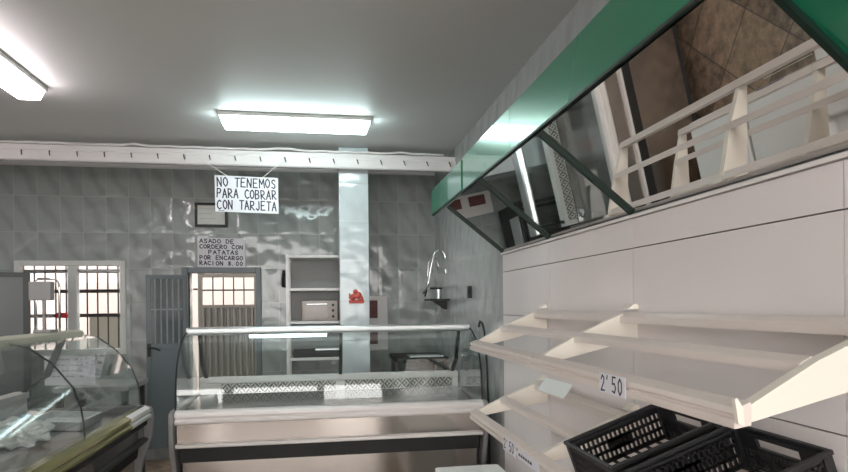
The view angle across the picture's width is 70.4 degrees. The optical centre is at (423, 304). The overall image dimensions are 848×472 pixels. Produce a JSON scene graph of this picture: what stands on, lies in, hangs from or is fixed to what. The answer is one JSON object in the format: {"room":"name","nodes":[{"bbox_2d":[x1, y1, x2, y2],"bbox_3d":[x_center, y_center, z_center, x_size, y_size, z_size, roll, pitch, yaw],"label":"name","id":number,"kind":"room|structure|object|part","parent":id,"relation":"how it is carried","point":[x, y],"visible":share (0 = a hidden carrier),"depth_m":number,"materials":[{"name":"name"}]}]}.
{"room":"food shop","nodes":[
{"label":"food shop","id":0,"kind":"room"},
{"bbox_2d":[146,459,170,471],"bbox_3d":[-1.313,1.624,1.804,4.775,0.120,9.400,-1,0,-10],"label":"floor","id":1,"kind":"structure","parent":0,"point":[156,465],"depth_m":5.89,"materials":[{"name":"brown tile"}]},
{"bbox_2d":[0,272,31,408],"bbox_3d":[-3.528,0.667,4.833,0.620,1.840,0.500,-1,0,-34],"label":"tall cabinet","id":2,"kind":"object","parent":1,"relation":"on","point":[15,304],"visible":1,"depth_m":4.75,"materials":[{"name":"metal"}]},
{"bbox_3d":[-3.398,0.616,4.637,0.520,1.660,0.012,-1,0,-34],"label":"pane","id":3,"kind":"part","parent":2,"relation":"part of","materials":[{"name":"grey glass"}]},
{"bbox_2d":[0,330,153,471],"bbox_3d":[-2.091,0.872,2.537,0.978,1.400,3.170,-1,0,-10],"label":"display counter","id":4,"kind":"object","parent":1,"relation":"on","point":[120,441],"depth_m":3.49,"materials":[{"name":"clear glass"}]},
{"bbox_2d":[0,415,55,449],"bbox_3d":[-2.113,0.656,3.138,0.301,0.146,0.450,-1,0,-11],"label":"plastic bag","id":5,"kind":"object","parent":4,"relation":"on","point":[15,432],"visible":1,"depth_m":3.08,"materials":[{"name":"plastic"}]},
{"bbox_3d":[-2.125,0.200,2.533,0.155,0.055,3.124,-1,0,-10],"label":"rail","id":6,"kind":"part","parent":4,"relation":"part of","materials":[{"name":"silver metal"}]},
{"bbox_2d":[28,281,57,332],"bbox_3d":[-2.341,0.017,3.688,0.135,0.314,0.110,-1,0,-10],"label":"weighing scale","id":7,"kind":"object","parent":4,"relation":"on","point":[43,290],"visible":1,"depth_m":3.67,"materials":[{"name":"grey plastic"}]},
{"bbox_3d":[-2.515,0.404,3.980,0.270,0.345,0.025,-1,0,-10],"label":"support arm","id":8,"kind":"part","parent":4,"relation":"part of","materials":[{"name":"metal"}]},
{"bbox_2d":[35,278,60,331],"bbox_3d":[-2.354,0.004,3.762,0.149,0.341,0.014,-1,0,-10],"label":"stand","id":9,"kind":"object","parent":4,"relation":"on","point":[56,280],"visible":0.92,"depth_m":3.77,"materials":[{"name":"silver metal"}]},
{"bbox_2d":[44,355,94,385],"bbox_3d":[-2.381,0.443,4.046,0.315,0.206,0.002,-1,0,-10],"label":"notice","id":10,"kind":"object","parent":4,"relation":"attached to","point":[78,369],"visible":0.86,"depth_m":4.05,"materials":[{"name":"white paper"}]},
{"bbox_2d":[37,410,101,430],"bbox_3d":[-2.174,0.700,3.639,0.303,0.069,0.360,-1,0,-10],"label":"serving tray","id":11,"kind":"object","parent":4,"relation":"on","point":[63,420],"visible":0.73,"depth_m":3.71,"materials":[{"name":"metal"}]},
{"bbox_3d":[-2.049,0.449,3.618,0.371,0.502,0.972,-1,0,-10],"label":"glass","id":12,"kind":"part","parent":4,"relation":"part of","materials":[{"name":"clear glass"}]},
{"bbox_3d":[-1.749,0.857,2.595,0.172,0.157,3.084,-1,0,-10],"label":"panel","id":13,"kind":"part","parent":4,"relation":"part of","materials":[{"name":"metal"}]},
{"bbox_3d":[-1.654,0.924,2.610,0.024,0.031,3.100,-1,0,-10],"label":"trim","id":14,"kind":"part","parent":4,"relation":"part of","materials":[{"name":"metal"}]},
{"bbox_2d":[51,378,147,471],"bbox_3d":[-2.479,1.091,4.652,0.530,0.970,0.500,-1,0,-10],"label":"side table","id":15,"kind":"object","parent":1,"relation":"on","point":[124,386],"visible":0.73,"depth_m":4.46,"materials":[{"name":"grey plastic"}]},
{"bbox_3d":[-2.666,1.113,4.407,0.040,0.930,0.040,-1,0,-10],"label":"leg","id":16,"kind":"part","parent":15,"relation":"part of","materials":[{"name":"metal"}]},
{"bbox_3d":[-2.736,1.114,4.821,0.040,0.930,0.040,-1,0,-10],"label":"leg","id":17,"kind":"part","parent":15,"relation":"part of","materials":[{"name":"metal"}]},
{"bbox_3d":[-2.222,1.109,4.482,0.040,0.930,0.040,-1,0,-10],"label":"leg","id":18,"kind":"part","parent":15,"relation":"part of","materials":[{"name":"metal"}]},
{"bbox_3d":[-2.292,1.109,4.896,0.040,0.930,0.040,-1,0,-10],"label":"leg","id":19,"kind":"part","parent":15,"relation":"part of","materials":[{"name":"metal"}]},
{"bbox_2d":[286,254,338,374],"bbox_3d":[-1.080,0.531,6.186,0.630,2.060,0.360,-1,0,-10],"label":"shelf unit","id":20,"kind":"object","parent":1,"relation":"on","point":[308,277],"visible":0.38,"depth_m":6.33,"materials":[{"name":"white laminate"}]},
{"bbox_3d":[-1.348,0.534,5.973,0.030,2.060,0.030,-1,0,-10],"label":"post","id":21,"kind":"part","parent":20,"relation":"part of","materials":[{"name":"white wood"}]},
{"bbox_3d":[-1.403,0.535,6.299,0.030,2.060,0.030,-1,0,-10],"label":"post","id":22,"kind":"part","parent":20,"relation":"part of","materials":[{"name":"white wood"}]},
{"bbox_2d":[293,347,338,357],"bbox_3d":[-1.084,0.488,6.180,0.500,0.084,0.290,-1,0,-10],"label":"baking tray","id":23,"kind":"object","parent":20,"relation":"on","point":[318,351],"visible":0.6,"depth_m":6.05,"materials":[{"name":"black metal"}]},
{"bbox_3d":[-0.986,0.453,6.197,0.260,0.014,0.250,-1,0,-10],"label":"lid","id":24,"kind":"part","parent":23,"relation":"part of","materials":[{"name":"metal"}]},
{"bbox_2d":[302,300,337,320],"bbox_3d":[-1.068,0.063,6.176,0.360,0.204,0.305,-1,0,-10],"label":"oven","id":25,"kind":"object","parent":20,"relation":"on","point":[311,310],"visible":1,"depth_m":6.04,"materials":[{"name":"metal"}]},
{"bbox_3d":[-1.075,0.061,6.040,0.220,0.160,0.008,-1,0,-10],"label":"door","id":26,"kind":"part","parent":25,"relation":"part of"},
{"bbox_2d":[168,323,488,471],"bbox_3d":[-0.673,0.857,4.510,2.130,1.400,0.978,-1,0,-10],"label":"display counter","id":27,"kind":"object","parent":1,"relation":"on","point":[399,421],"depth_m":4.19,"materials":[{"name":"white metal"}]},
{"bbox_3d":[-1.661,0.395,4.522,0.025,0.345,0.270,-1,0,-10],"label":"support arm","id":28,"kind":"part","parent":27,"relation":"part of","materials":[{"name":"glass"}]},
{"bbox_3d":[-0.640,0.435,4.288,2.048,0.500,0.371,-1,0,-10],"label":"glass","id":29,"kind":"part","parent":27,"relation":"part of","materials":[{"name":"clear glass"}]},
{"bbox_3d":[-0.684,0.185,4.537,2.084,0.055,0.155,-1,0,-10],"label":"rail","id":30,"kind":"part","parent":27,"relation":"part of","materials":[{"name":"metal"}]},
{"bbox_3d":[-0.599,0.913,4.073,2.060,0.031,0.024,-1,0,-10],"label":"trim","id":31,"kind":"part","parent":27,"relation":"part of","materials":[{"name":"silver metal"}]},
{"bbox_3d":[-0.616,0.845,4.168,2.044,0.157,0.172,-1,0,-10],"label":"panel","id":32,"kind":"part","parent":27,"relation":"part of","materials":[{"name":"metal"}]},
{"bbox_3d":[-0.650,0.384,4.691,0.025,0.345,0.270,-1,0,-10],"label":"support arm","id":33,"kind":"part","parent":27,"relation":"part of","materials":[{"name":"metal"}]},
{"bbox_3d":[0.252,0.375,4.843,0.025,0.345,0.270,-1,0,-10],"label":"support arm","id":34,"kind":"part","parent":27,"relation":"part of","materials":[{"name":"metal"}]},
{"bbox_2d":[390,352,448,371],"bbox_3d":[-0.059,1.036,6.194,0.515,1.030,0.640,-1,0,-10],"label":"work table","id":35,"kind":"object","parent":1,"relation":"on","point":[399,358],"visible":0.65,"depth_m":5.91,"materials":[{"name":"grey metal"}]},
{"bbox_3d":[-0.322,1.061,6.431,0.035,0.984,0.035,-1,0,-10],"label":"leg","id":36,"kind":"part","parent":35,"relation":"part of","materials":[{"name":"metal"}]},
{"bbox_3d":[-0.229,1.060,5.879,0.035,0.984,0.035,-1,0,-10],"label":"leg","id":37,"kind":"part","parent":35,"relation":"part of","materials":[{"name":"metal"}]},
{"bbox_2d":[407,354,443,357],"bbox_3d":[0.008,0.510,6.049,0.330,0.020,0.270,-1,0,-10],"label":"steel tray","id":38,"kind":"object","parent":35,"relation":"on","point":[408,355],"visible":1,"depth_m":5.93,"materials":[{"name":"metal"}]},
{"bbox_3d":[0.122,1.056,6.506,0.035,0.984,0.035,-1,0,-10],"label":"leg","id":39,"kind":"part","parent":35,"relation":"part of","materials":[{"name":"metal"}]},
{"bbox_3d":[0.215,1.056,5.954,0.035,0.984,0.035,-1,0,-10],"label":"leg","id":40,"kind":"part","parent":35,"relation":"part of","materials":[{"name":"metal"}]},
{"bbox_2d":[435,464,505,471],"bbox_3d":[0.305,1.267,3.451,0.400,0.560,0.490,-1,0,-10],"label":"foam box","id":41,"kind":"object","parent":1,"relation":"on","point":[492,467],"visible":1,"depth_m":3.61,"materials":[{"name":"white plastic"}]},
{"bbox_2d":[0,165,435,459],"bbox_3d":[-2.166,0.073,6.329,4.925,3.000,0.200,-1,0,-10],"label":"wall","id":42,"kind":"structure","parent":0,"point":[143,218],"depth_m":6.19,"materials":[{"name":"grey tile"}]},
{"bbox_2d":[23,266,67,329],"bbox_3d":[-3.819,-0.067,6.079,0.405,0.634,0.019,-1,0,-10],"label":"window grille","id":43,"kind":"object","parent":42,"relation":"in","point":[33,271],"depth_m":6.08,"materials":[{"name":"metal"}]},
{"bbox_2d":[56,313,67,317],"bbox_3d":[-3.663,0.110,6.083,0.100,0.053,0.022,-1,0,-10],"label":"cloth","id":44,"kind":"object","parent":43,"relation":"attached to","point":[63,315],"visible":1,"depth_m":6.08,"materials":[{"name":"red fabric"}]},
{"bbox_2d":[14,260,126,355],"bbox_3d":[-3.524,0.035,6.022,1.025,0.945,0.075,-1,0,-10],"label":"window","id":45,"kind":"structure","parent":42,"relation":"in","point":[73,270],"depth_m":6.00,"materials":[{"name":"white metal"}]},
{"bbox_2d":[79,266,119,348],"bbox_3d":[-3.319,0.029,6.163,0.383,0.837,0.019,-1,0,-10],"label":"window grille","id":46,"kind":"object","parent":42,"relation":"in","point":[87,291],"depth_m":6.16,"materials":[{"name":"metal"}]},
{"bbox_2d":[194,202,227,226],"bbox_3d":[-2.196,-0.924,6.207,0.325,0.250,0.026,-1,0,-10],"label":"framed certificate","id":47,"kind":"object","parent":42,"relation":"attached to","point":[205,215],"visible":0.98,"depth_m":6.20,"materials":[{"name":"white paper"}]},
{"bbox_2d":[0,161,434,175],"bbox_3d":[-2.163,-1.410,6.220,4.625,0.035,0.020,-1,0,-10],"label":"trim","id":48,"kind":"structure","parent":42,"relation":"attached to","point":[1,162],"depth_m":6.18,"materials":[{"name":"white paint"}]},
{"bbox_2d":[197,237,244,266],"bbox_3d":[-2.100,-0.537,6.232,0.475,0.315,0.003,-1,0,-10],"label":"paper sign","id":49,"kind":"object","parent":42,"relation":"attached to","point":[211,252],"visible":1,"depth_m":6.23,"materials":[{"name":"white paper"}]},
{"bbox_2d":[181,267,261,398],"bbox_3d":[-2.091,0.595,6.264,0.790,1.955,0.110,-1,0,-10],"label":"door frame","id":50,"kind":"structure","parent":42,"relation":"in","point":[186,271],"depth_m":6.24,"materials":[{"name":"blue paint"}]},
{"bbox_2d":[146,275,186,448],"bbox_3d":[-2.579,0.570,6.035,0.375,1.735,0.085,-1,0,-26],"label":"door","id":51,"kind":"structure","parent":50,"relation":"attached to","point":[166,311],"depth_m":6.04,"materials":[{"name":"blue paint"}]},
{"bbox_3d":[-2.728,0.454,5.967,0.034,0.130,0.008,-1,0,-26],"label":"handle","id":52,"kind":"part","parent":51,"relation":"part of","materials":[{"name":"black plastic"}]},
{"bbox_3d":[-2.587,0.067,6.052,0.295,0.650,0.004,-1,0,-26],"label":"pane","id":53,"kind":"part","parent":51,"relation":"part of","materials":[{"name":"grey glass"}]},
{"bbox_3d":[-2.581,0.940,6.059,0.295,0.995,0.024,-1,0,-26],"label":"panel","id":54,"kind":"part","parent":51,"relation":"part of","materials":[{"name":"blue paint"}]},
{"bbox_2d":[281,270,285,286],"bbox_3d":[-1.466,-0.269,6.304,0.056,0.178,0.077,-1,0,-10],"label":"wall telephone","id":55,"kind":"object","parent":42,"relation":"attached to","point":[283,278],"visible":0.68,"depth_m":6.27,"materials":[{"name":"black plastic"}]},
{"bbox_2d":[369,296,387,350],"bbox_3d":[-0.516,0.201,6.493,0.250,0.590,0.017,-1,0,-10],"label":"poster","id":56,"kind":"object","parent":42,"relation":"attached to","point":[378,305],"visible":0.54,"depth_m":6.49,"materials":[{"name":"white paper"}]},
{"bbox_2d":[370,300,377,317],"bbox_3d":[-0.556,0.051,6.480,0.110,0.190,0.002,-1,0,-10],"label":"picture","id":57,"kind":"object","parent":56,"relation":"attached to","point":[373,303],"depth_m":6.48},
{"bbox_2d":[370,332,377,343],"bbox_3d":[-0.553,0.331,6.480,0.110,0.190,0.002,-1,0,-10],"label":"picture","id":58,"kind":"object","parent":56,"relation":"attached to","point":[373,335],"depth_m":6.48},
{"bbox_2d":[0,0,578,171],"bbox_3d":[-1.412,-1.510,1.743,4.925,0.150,9.500,-1,0,-10],"label":"ceiling","id":59,"kind":"structure","parent":0,"point":[149,72],"depth_m":3.62,"materials":[{"name":"grey paint"}]},
{"bbox_2d":[0,51,47,99],"bbox_3d":[-2.459,-1.374,3.321,0.190,0.099,1.240,-1,0,-10],"label":"ceiling light","id":60,"kind":"object","parent":59,"relation":"attached to","point":[14,79],"visible":1,"depth_m":3.66,"materials":[{"name":"white plastic"}]},
{"bbox_2d":[217,111,371,134],"bbox_3d":[-0.979,-1.389,4.624,1.140,0.099,0.190,-1,0,-10],"label":"ceiling light","id":61,"kind":"object","parent":59,"relation":"attached to","point":[231,120],"visible":1,"depth_m":4.56,"materials":[{"name":"white plastic"}]},
{"bbox_2d":[338,147,369,372],"bbox_3d":[-0.665,0.057,5.709,0.270,3.000,0.360,-1,0,-10],"label":"pillar","id":62,"kind":"structure","parent":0,"point":[353,207],"depth_m":5.53,"materials":[{"name":"tile"}]},
{"bbox_2d":[349,289,363,302],"bbox_3d":[-0.619,-0.075,5.520,0.140,0.129,0.027,-1,0,-10],"label":"wall ornament","id":63,"kind":"object","parent":62,"relation":"attached to","point":[356,295],"visible":1,"depth_m":5.51,"materials":[{"name":"red plastic"}]},
{"bbox_2d":[435,0,847,469],"bbox_3d":[0.968,0.040,2.089,0.150,3.000,9.200,-1,0,-10],"label":"wall","id":64,"kind":"structure","parent":0,"point":[471,260],"depth_m":4.70,"materials":[{"name":"grey tile"}]},
{"bbox_2d":[0,143,454,171],"bbox_3d":[-1.990,-1.279,5.196,4.625,0.135,0.067,-1,0,-10],"label":"hook rail","id":65,"kind":"object","parent":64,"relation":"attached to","point":[8,151],"visible":0.99,"depth_m":5.24,"materials":[{"name":"white metal"}]},
{"bbox_2d":[0,140,443,155],"bbox_3d":[-2.035,-1.366,5.205,4.501,0.038,0.028,-1,0,-10],"label":"cable","id":66,"kind":"object","parent":65,"relation":"on","point":[1,141],"visible":1,"depth_m":5.23,"materials":[{"name":"white paint"}]},
{"bbox_2d":[198,157,283,213],"bbox_3d":[-1.583,-1.031,5.222,0.724,0.480,0.025,-1,0,-10],"label":"sign","id":67,"kind":"object","parent":65,"relation":"hanging from","point":[243,194],"visible":1,"depth_m":5.22,"materials":[{"name":"white paper"}]},
{"bbox_2d":[422,249,446,296],"bbox_3d":[0.103,-0.315,6.039,0.260,0.474,0.111,-1,0,-10],"label":"tap","id":68,"kind":"object","parent":64,"relation":"attached to","point":[428,286],"visible":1,"depth_m":6.01,"materials":[{"name":"silver metal"}]},
{"bbox_2d":[424,299,449,308],"bbox_3d":[0.130,-0.004,6.030,0.194,0.105,0.350,-1,0,-10],"label":"wall shelf","id":69,"kind":"object","parent":64,"relation":"attached to","point":[442,303],"visible":0.96,"depth_m":6.01,"materials":[{"name":"black plastic"}]},
{"bbox_2d":[435,289,441,298],"bbox_3d":[0.142,-0.103,5.905,0.072,0.090,0.072,-1,0,-10],"label":"steel cup","id":70,"kind":"object","parent":69,"relation":"on","point":[438,292],"visible":1,"depth_m":5.88,"materials":[{"name":"metal"}]},
{"bbox_2d":[467,286,471,297],"bbox_3d":[0.379,-0.104,5.043,0.027,0.100,0.080,-1,0,-10],"label":"wall switch","id":71,"kind":"object","parent":64,"relation":"attached to","point":[469,288],"visible":1,"depth_m":5.00,"materials":[{"name":"black plastic"}]},
{"bbox_2d":[478,320,490,464],"bbox_3d":[0.463,0.830,4.613,0.018,1.414,0.302,-1,0,-10],"label":"power cable","id":72,"kind":"object","parent":64,"relation":"attached to","point":[479,320],"visible":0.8,"depth_m":4.52,"materials":[{"name":"black rubber"}]},
{"bbox_2d":[431,0,847,252],"bbox_3d":[0.620,-0.601,2.374,0.425,0.511,4.275,-1,0,-10],"label":"mirror canopy","id":73,"kind":"object","parent":64,"relation":"attached to","point":[653,102],"visible":1,"depth_m":1.71,"materials":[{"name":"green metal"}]},
{"bbox_3d":[0.142,-0.751,3.972,0.014,0.176,0.963,-1,0,-10],"label":"fascia panel","id":74,"kind":"part","parent":73,"relation":"part of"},
{"bbox_3d":[0.299,-0.759,3.053,0.008,0.188,0.898,-1,0,-10],"label":"fascia panel","id":75,"kind":"part","parent":73,"relation":"part of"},
{"bbox_3d":[0.411,-0.504,3.584,0.378,0.302,0.828,-1,0,-10],"label":"mirror pane","id":76,"kind":"part","parent":73,"relation":"part of","materials":[{"name":"silver metal"}]},
{"bbox_3d":[0.553,-0.506,2.740,0.378,0.302,0.878,-1,0,-10],"label":"mirror pane","id":77,"kind":"part","parent":73,"relation":"part of","materials":[{"name":"silver metal"}]},
{"bbox_3d":[0.495,-0.761,1.889,0.008,0.188,1.458,-1,0,-10],"label":"fascia panel","id":78,"kind":"part","parent":73,"relation":"part of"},
{"bbox_3d":[0.720,-0.508,1.747,0.378,0.302,1.133,-1,0,-10],"label":"mirror pane","id":79,"kind":"part","parent":73,"relation":"part of","materials":[{"name":"silver metal"}]},
{"bbox_2d":[501,151,847,471],"bbox_3d":[0.927,0.596,1.770,0.047,1.889,4.585,-1,0,-10],"label":"panelling","id":80,"kind":"object","parent":64,"relation":"attached to","point":[776,243],"visible":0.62,"depth_m":1.89,"materials":[{"name":"white laminate"}]},
{"bbox_3d":[0.628,1.223,3.620,0.034,0.596,0.831,-1,0,-10],"label":"panel","id":81,"kind":"part","parent":80,"relation":"part of","materials":[{"name":"white ceramic"}]},
{"bbox_3d":[0.613,-0.275,3.620,0.034,0.112,0.831,-1,0,-10],"label":"panel","id":82,"kind":"part","parent":80,"relation":"part of","materials":[{"name":"white ceramic"}]},
{"bbox_3d":[0.615,-0.074,3.620,0.034,0.281,0.831,-1,0,-10],"label":"panel","id":83,"kind":"part","parent":80,"relation":"part of","materials":[{"name":"white ceramic"}]},
{"bbox_3d":[0.618,0.189,3.620,0.034,0.236,0.831,-1,0,-10],"label":"panel","id":84,"kind":"part","parent":80,"relation":"part of","materials":[{"name":"white ceramic"}]},
{"bbox_3d":[0.622,0.616,3.620,0.034,0.611,0.831,-1,0,-10],"label":"panel","id":85,"kind":"part","parent":80,"relation":"part of","materials":[{"name":"white ceramic"}]},
{"bbox_3d":[0.755,-0.276,2.774,0.034,0.112,0.876,-1,0,-10],"label":"panel","id":86,"kind":"part","parent":80,"relation":"part of","materials":[{"name":"white ceramic"}]},
{"bbox_3d":[0.758,0.044,2.774,0.034,0.521,0.876,-1,0,-10],"label":"panel","id":87,"kind":"part","parent":80,"relation":"part of","materials":[{"name":"white ceramic"}]},
{"bbox_3d":[0.764,0.615,2.774,0.034,0.611,0.876,-1,0,-10],"label":"panel","id":88,"kind":"part","parent":80,"relation":"part of","materials":[{"name":"white ceramic"}]},
{"bbox_2d":[470,375,763,471],"bbox_3d":[0.624,0.492,2.207,0.427,0.218,2.107,-1,0,-10],"label":"shelf","id":89,"kind":"object","parent":80,"relation":"attached to","point":[518,400],"visible":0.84,"depth_m":2.56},
{"bbox_3d":[0.338,0.579,2.733,0.036,0.051,0.940,-1,0,-10],"label":"rail","id":90,"kind":"part","parent":89,"relation":"part of","materials":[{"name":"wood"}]},
{"bbox_2d":[503,435,515,458],"bbox_3d":[0.355,0.591,2.507,0.002,0.060,0.170,-1,0,-10],"label":"price card","id":91,"kind":"object","parent":89,"relation":"attached to","point":[509,446],"visible":1,"depth_m":2.50,"materials":[{"name":"white paper"}]},
{"bbox_2d":[518,448,539,471],"bbox_3d":[0.394,0.591,2.276,0.002,0.040,0.240,-1,0,-10],"label":"price card","id":92,"kind":"object","parent":89,"relation":"attached to","point":[522,456],"visible":1,"depth_m":2.26,"materials":[{"name":"white paper"}]},
{"bbox_3d":[0.511,0.577,1.703,0.036,0.051,1.141,-1,0,-10],"label":"rail","id":93,"kind":"part","parent":89,"relation":"part of","materials":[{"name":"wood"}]},
{"bbox_3d":[0.587,0.504,2.208,0.030,0.034,2.057,-1,0,-10],"label":"rail","id":94,"kind":"part","parent":89,"relation":"part of","materials":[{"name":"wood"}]},
{"bbox_2d":[563,404,732,471],"bbox_3d":[0.646,0.429,1.771,0.368,0.232,0.316,-1,0,-10],"label":"crate","id":95,"kind":"object","parent":89,"relation":"on","point":[678,433],"visible":0.71,"depth_m":1.90,"materials":[{"name":"black plastic"}]},
{"bbox_3d":[0.477,0.490,1.887,0.022,0.112,0.022,-20,3,-9],"label":"corner post","id":96,"kind":"part","parent":95,"relation":"part of","materials":[{"name":"black plastic"}]},
{"bbox_3d":[0.774,0.380,1.937,0.022,0.112,0.022,-20,3,-9],"label":"corner post","id":97,"kind":"part","parent":95,"relation":"part of","materials":[{"name":"black plastic"}]},
{"bbox_3d":[0.822,0.379,1.655,0.022,0.112,0.022,-20,3,-9],"label":"corner post","id":98,"kind":"part","parent":95,"relation":"part of","materials":[{"name":"black plastic"}]},
{"bbox_2d":[621,426,836,471],"bbox_3d":[0.705,0.428,1.416,0.368,0.232,0.316,-1,0,-10],"label":"crate","id":99,"kind":"object","parent":89,"relation":"on","point":[752,457],"visible":0.85,"depth_m":1.54,"materials":[{"name":"black plastic"}]},
{"bbox_3d":[0.834,0.379,1.582,0.022,0.112,0.022,-20,3,-9],"label":"corner post","id":100,"kind":"part","parent":99,"relation":"part of","materials":[{"name":"black plastic"}]},
{"bbox_3d":[0.881,0.379,1.300,0.022,0.112,0.022,-20,3,-9],"label":"corner post","id":101,"kind":"part","parent":99,"relation":"part of","materials":[{"name":"black plastic"}]},
{"bbox_2d":[470,304,847,428],"bbox_3d":[0.619,0.117,2.203,0.430,0.238,2.113,-1,0,-10],"label":"shelf","id":102,"kind":"object","parent":80,"relation":"attached to","point":[824,375],"visible":0.98,"depth_m":1.49,"materials":[{"name":"pale wood"},{"name":"cream enamel"}]},
{"bbox_3d":[0.338,0.214,2.733,0.036,0.051,0.940,-1,0,-10],"label":"rail","id":103,"kind":"part","parent":102,"relation":"part of","materials":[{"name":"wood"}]},
{"bbox_2d":[538,377,571,397],"bbox_3d":[0.456,0.290,2.104,0.014,0.056,0.290,-1,0,-10],"label":"card","id":104,"kind":"object","parent":102,"relation":"hanging from","point":[557,388],"visible":1,"depth_m":2.09,"materials":[{"name":"white paper"}]},
{"bbox_2d":[599,372,625,398],"bbox_3d":[0.505,0.216,1.616,0.002,0.054,0.150,-1,0,-10],"label":"price card","id":105,"kind":"object","parent":102,"relation":"attached to","point":[614,385],"visible":1,"depth_m":1.61,"materials":[{"name":"white paper"}]},
{"bbox_3d":[0.511,0.212,1.703,0.036,0.051,1.141,-1,0,-10],"label":"rail","id":106,"kind":"part","parent":102,"relation":"part of","materials":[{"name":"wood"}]},
{"bbox_3d":[0.588,0.122,2.209,0.030,0.034,2.057,-1,0,-10],"label":"rail","id":107,"kind":"part","parent":102,"relation":"part of","materials":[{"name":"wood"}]},
{"bbox_3d":[0.770,0.049,2.240,0.030,0.039,2.057,-1,0,-10],"label":"rail","id":108,"kind":"part","parent":102,"relation":"part of","materials":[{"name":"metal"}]},
{"bbox_3d":[0.915,-0.342,1.769,0.042,0.012,4.585,-1,0,-10],"label":"trim","id":109,"kind":"part","parent":80,"relation":"part of","materials":[{"name":"white ceramic"}]},
{"bbox_3d":[0.907,-0.278,1.867,0.034,0.112,0.956,-1,0,-10],"label":"panel","id":110,"kind":"part","parent":80,"relation":"part of","materials":[{"name":"white ceramic"}]},
{"bbox_3d":[0.911,0.043,1.867,0.034,0.521,0.956,-1,0,-10],"label":"panel","id":111,"kind":"part","parent":80,"relation":"part of","materials":[{"name":"white ceramic"}]},
{"bbox_3d":[0.917,0.613,1.867,0.034,0.611,0.956,-1,0,-10],"label":"panel","id":112,"kind":"part","parent":80,"relation":"part of","materials":[{"name":"white ceramic"}]},
{"bbox_3d":[1.066,-0.279,0.920,0.034,0.112,0.956,-1,0,-10],"label":"panel","id":113,"kind":"part","parent":80,"relation":"part of","materials":[{"name":"white ceramic"}]},
{"bbox_3d":[1.070,0.041,0.920,0.034,0.521,0.956,-1,0,-10],"label":"panel","id":114,"kind":"part","parent":80,"relation":"part of","materials":[{"name":"white ceramic"}]},
{"bbox_3d":[1.076,0.611,0.920,0.034,0.611,0.956,-1,0,-10],"label":"panel","id":115,"kind":"part","parent":80,"relation":"part of","materials":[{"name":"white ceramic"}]},
{"label":"outside","id":116,"kind":"structure","parent":0,"visible":0},
{"bbox_3d":[-1.615,1.647,9.714,16.000,0.120,6.300,-1,0,-10],"label":"ground","id":117,"kind":"structure","parent":116,"visible":0},
{"bbox_2d":[89,317,119,348],"bbox_3d":[-3.306,0.905,6.541,0.570,1.560,0.100,-1,0,-10],"label":"wall","id":118,"kind":"structure","parent":117,"relation":"on","point":[113,321],"depth_m":6.47,"materials":[{"name":"beige paint"}]},
{"bbox_2d":[24,266,253,394],"bbox_3d":[-3.449,-0.164,8.445,9.000,3.700,0.200,-1,0,-10],"label":"window","id":119,"kind":"structure","parent":117,"relation":"on","point":[92,277],"depth_m":8.19,"materials":[{"name":"white glass"}]},
{"bbox_2d":[193,274,256,390],"bbox_3d":[-2.191,0.598,6.709,0.710,1.910,0.041,-1,0,-10],"label":"gate","id":120,"kind":"object","parent":117,"relation":"on","point":[224,355],"visible":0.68,"depth_m":6.71,"materials":[{"name":"metal"}]}
]}

